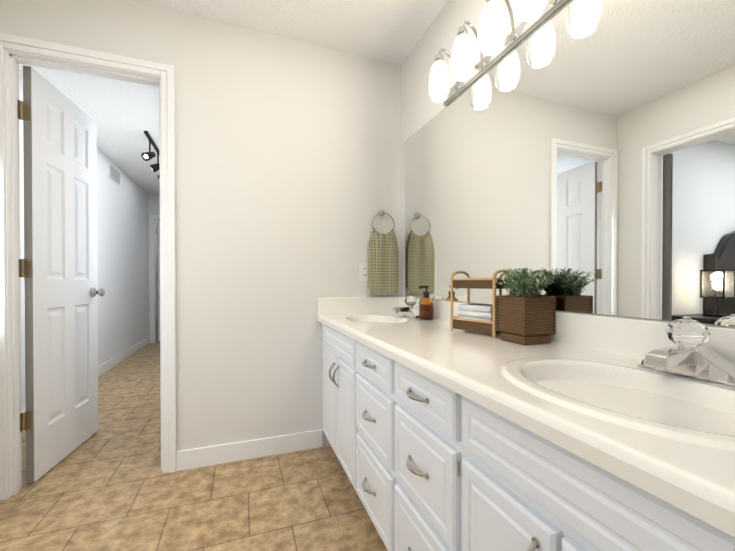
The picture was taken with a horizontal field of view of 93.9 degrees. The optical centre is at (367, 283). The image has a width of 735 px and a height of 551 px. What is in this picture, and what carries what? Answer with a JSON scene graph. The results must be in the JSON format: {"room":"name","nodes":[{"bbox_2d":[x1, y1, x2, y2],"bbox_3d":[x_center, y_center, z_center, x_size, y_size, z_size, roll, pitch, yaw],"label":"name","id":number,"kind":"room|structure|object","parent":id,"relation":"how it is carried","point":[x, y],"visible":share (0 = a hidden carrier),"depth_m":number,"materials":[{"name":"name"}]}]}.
{"room":"bathroom","nodes":[
{"label":"bathroom","id":0,"kind":"room"},
{"bbox_2d":[19,74,147,410],"bbox_3d":[-2.916,-0.237,3.605,0.120,2.440,4.450,0,0,-20],"label":"wall","id":1,"kind":"structure","parent":0,"point":[122,245],"depth_m":4.22,"materials":[{"name":"white paint"}]},
{"bbox_2d":[22,337,148,411],"bbox_3d":[-2.837,0.930,3.589,0.013,0.105,4.310,0,0,-20],"label":"baseboard","id":2,"kind":"structure","parent":1,"relation":"attached to","point":[122,356],"depth_m":4.28,"materials":[{"name":"white paint"}]},
{"bbox_2d":[109,165,119,185],"bbox_3d":[-3.045,-1.301,4.140,0.010,0.160,0.360,0,0,-20],"label":"air vent","id":3,"kind":"object","parent":1,"relation":"in","point":[114,175],"visible":0.98,"depth_m":4.10,"materials":[{"name":"silver metal"}]},
{"bbox_2d":[148,194,159,342],"bbox_3d":[-3.087,-0.254,5.847,1.100,2.440,0.120,0,0,-20],"label":"wall","id":4,"kind":"structure","parent":0,"point":[153,204],"depth_m":5.61,"materials":[{"name":"white paint"}]},
{"bbox_2d":[149,215,159,342],"bbox_3d":[-3.169,-0.083,5.810,0.876,2.098,0.137,0,0,-20],"label":"door frame","id":5,"kind":"structure","parent":4,"relation":"attached to","point":[151,247],"depth_m":5.62,"materials":[{"name":"white paint"}]},
{"bbox_2d":[156,221,159,340],"bbox_3d":[-3.309,-0.053,6.047,0.645,2.018,0.457,0,0,-20],"label":"end door","id":6,"kind":"structure","parent":4,"relation":"in","point":[158,280],"depth_m":5.74,"materials":[{"name":"white paint"}]},
{"bbox_2d":[156,220,157,331],"bbox_3d":[-3.637,-0.263,7.030,1.760,2.440,0.120,0,0,-20],"label":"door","id":7,"kind":"structure","parent":0,"point":[156,274],"depth_m":6.76,"materials":[{"name":"white paint"}]},
{"bbox_2d":[0,332,387,550],"bbox_3d":[-3.241,1.018,2.276,6.750,0.050,9.340,0,0,-20],"label":"floor","id":8,"kind":"structure","parent":0,"point":[108,485],"depth_m":1.59,"materials":[{"name":"tile"}]},
{"bbox_2d":[317,316,734,550],"bbox_3d":[0.295,0.614,1.235,0.580,0.774,2.019,0,0,-20],"label":"bathroom vanity","id":9,"kind":"object","parent":8,"relation":"on","point":[582,432],"depth_m":0.68,"materials":[{"name":"white paint"}]},
{"bbox_2d":[393,295,418,317],"bbox_3d":[0.216,0.123,1.927,0.148,0.123,0.172,0,0,-20],"label":"faucet","id":10,"kind":"object","parent":9,"relation":"on","point":[410,309],"visible":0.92,"depth_m":1.91,"materials":[{"name":"silver metal"}]},
{"bbox_2d":[419,286,433,319],"bbox_3d":[0.307,0.097,1.794,0.078,0.177,0.075,0,0,-20],"label":"soap bottle","id":11,"kind":"object","parent":9,"relation":"on","point":[426,307],"visible":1,"depth_m":1.77,"materials":[{"name":"orange glass"}]},
{"bbox_2d":[450,269,512,336],"bbox_3d":[0.440,0.067,1.337,0.109,0.244,0.217,0,1,-32],"label":"shelf","id":12,"kind":"object","parent":9,"relation":"on","point":[480,318],"visible":0.73,"depth_m":1.30,"materials":[{"name":"brown wood"}]},
{"bbox_2d":[500,332,550,344],"bbox_3d":[0.521,0.177,1.135,0.113,0.026,0.107,0,0,-20],"label":"mat","id":13,"kind":"object","parent":9,"relation":"on","point":[525,340],"visible":0.77,"depth_m":1.09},
{"bbox_2d":[493,267,555,335],"bbox_3d":[0.524,0.052,1.139,0.175,0.223,0.184,0,0,-20],"label":"potted plant","id":14,"kind":"object","parent":13,"relation":"on","point":[525,309],"visible":1,"depth_m":1.12,"materials":[{"name":"wicker"}]},
{"bbox_2d":[638,317,734,385],"bbox_3d":[0.656,0.132,0.725,0.148,0.123,0.172,0,0,-20],"label":"faucet","id":15,"kind":"object","parent":9,"relation":"on","point":[687,356],"visible":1,"depth_m":0.70,"materials":[{"name":"silver metal"}]},
{"bbox_2d":[0,0,400,450],"bbox_3d":[-0.777,-0.225,1.965,2.330,2.440,0.100,0,0,-20],"label":"wall","id":16,"kind":"structure","parent":0,"point":[287,169],"depth_m":1.96,"materials":[{"name":"white paint"}]},
{"bbox_2d":[17,99,21,431],"bbox_3d":[-1.694,-0.086,1.662,0.001,1.620,0.039,0,0,-20],"label":"jamb hinge leaves","id":17,"kind":"object","parent":16,"relation":"attached to","point":[19,264],"visible":0.36,"depth_m":1.67,"materials":[{"name":"gold metal"}]},
{"bbox_2d":[19,66,104,482],"bbox_3d":[-1.729,-0.045,2.002,0.171,2.063,0.622,0,0,-20],"label":"hall door","id":18,"kind":"structure","parent":16,"relation":"in","point":[58,262],"depth_m":1.89,"materials":[{"name":"white paint"}]},
{"bbox_2d":[0,33,175,500],"bbox_3d":[-1.393,-0.075,1.741,0.756,2.143,0.134,0,0,-20],"label":"door frame","id":19,"kind":"structure","parent":16,"relation":"attached to","point":[166,72],"depth_m":1.65,"materials":[{"name":"white paint"}]},
{"bbox_2d":[176,429,322,470],"bbox_3d":[-0.646,0.943,1.961,0.792,0.105,0.013,0,0,-20],"label":"baseboard","id":20,"kind":"structure","parent":16,"relation":"attached to","point":[187,459],"depth_m":1.94,"materials":[{"name":"white paint"}]},
{"bbox_2d":[317,296,400,319],"bbox_3d":[-0.048,0.151,2.170,0.539,0.136,0.021,0,0,-20],"label":"backsplash","id":21,"kind":"structure","parent":16,"relation":"attached to","point":[339,306],"depth_m":2.14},
{"bbox_2d":[359,263,367,280],"bbox_3d":[-0.017,-0.077,2.187,0.070,0.114,0.007,0,0,-20],"label":"electrical outlet","id":22,"kind":"object","parent":16,"relation":"attached to","point":[363,271],"visible":0.96,"depth_m":2.18,"materials":[{"name":"white plastic"}]},
{"bbox_2d":[368,209,398,294],"bbox_3d":[0.101,-0.207,2.199,0.200,0.551,0.063,0,0,-20],"label":"towel ring","id":23,"kind":"object","parent":16,"relation":"attached to","point":[383,264],"visible":1,"depth_m":2.18,"materials":[{"name":"fabric"}]},
{"bbox_2d":[19,0,447,194],"bbox_3d":[-3.241,-1.472,2.257,6.750,0.050,9.340,0,0,-20],"label":"ceiling","id":24,"kind":"structure","parent":0,"point":[124,115],"depth_m":2.03,"materials":[{"name":"white paint"}]},
{"bbox_2d":[141,131,159,178],"bbox_3d":[-2.304,-1.334,3.772,0.132,0.248,1.100,0,0,-20],"label":"spotlight","id":25,"kind":"object","parent":24,"relation":"attached to","point":[147,156],"visible":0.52,"depth_m":3.41,"materials":[{"name":"black metal"}]},
{"bbox_2d":[401,0,734,327],"bbox_3d":[0.877,-0.215,0.659,0.120,2.440,3.490,0,0,-20],"label":"wall","id":26,"kind":"structure","parent":0,"point":[420,108],"depth_m":1.95,"materials":[{"name":"white paint"}]},
{"bbox_2d":[428,0,569,105],"bbox_3d":[0.492,-0.982,1.274,0.177,0.234,0.970,0,0,-20],"label":"sconce","id":27,"kind":"object","parent":26,"relation":"attached to","point":[496,43],"visible":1,"depth_m":1.32,"materials":[{"name":"white glass"}]},
{"bbox_2d":[397,297,734,387],"bbox_3d":[0.561,0.158,1.318,0.021,0.136,2.039,0,0,-20],"label":"backsplash","id":28,"kind":"structure","parent":26,"relation":"attached to","point":[623,340],"depth_m":0.95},
{"bbox_2d":[405,0,734,326],"bbox_3d":[0.569,-0.409,1.314,0.007,0.993,1.895,0,0,-20],"label":"mirror","id":29,"kind":"object","parent":26,"relation":"attached to","point":[584,150],"visible":0.92,"depth_m":1.01,"materials":[{"name":"grey mirror"}]}
]}

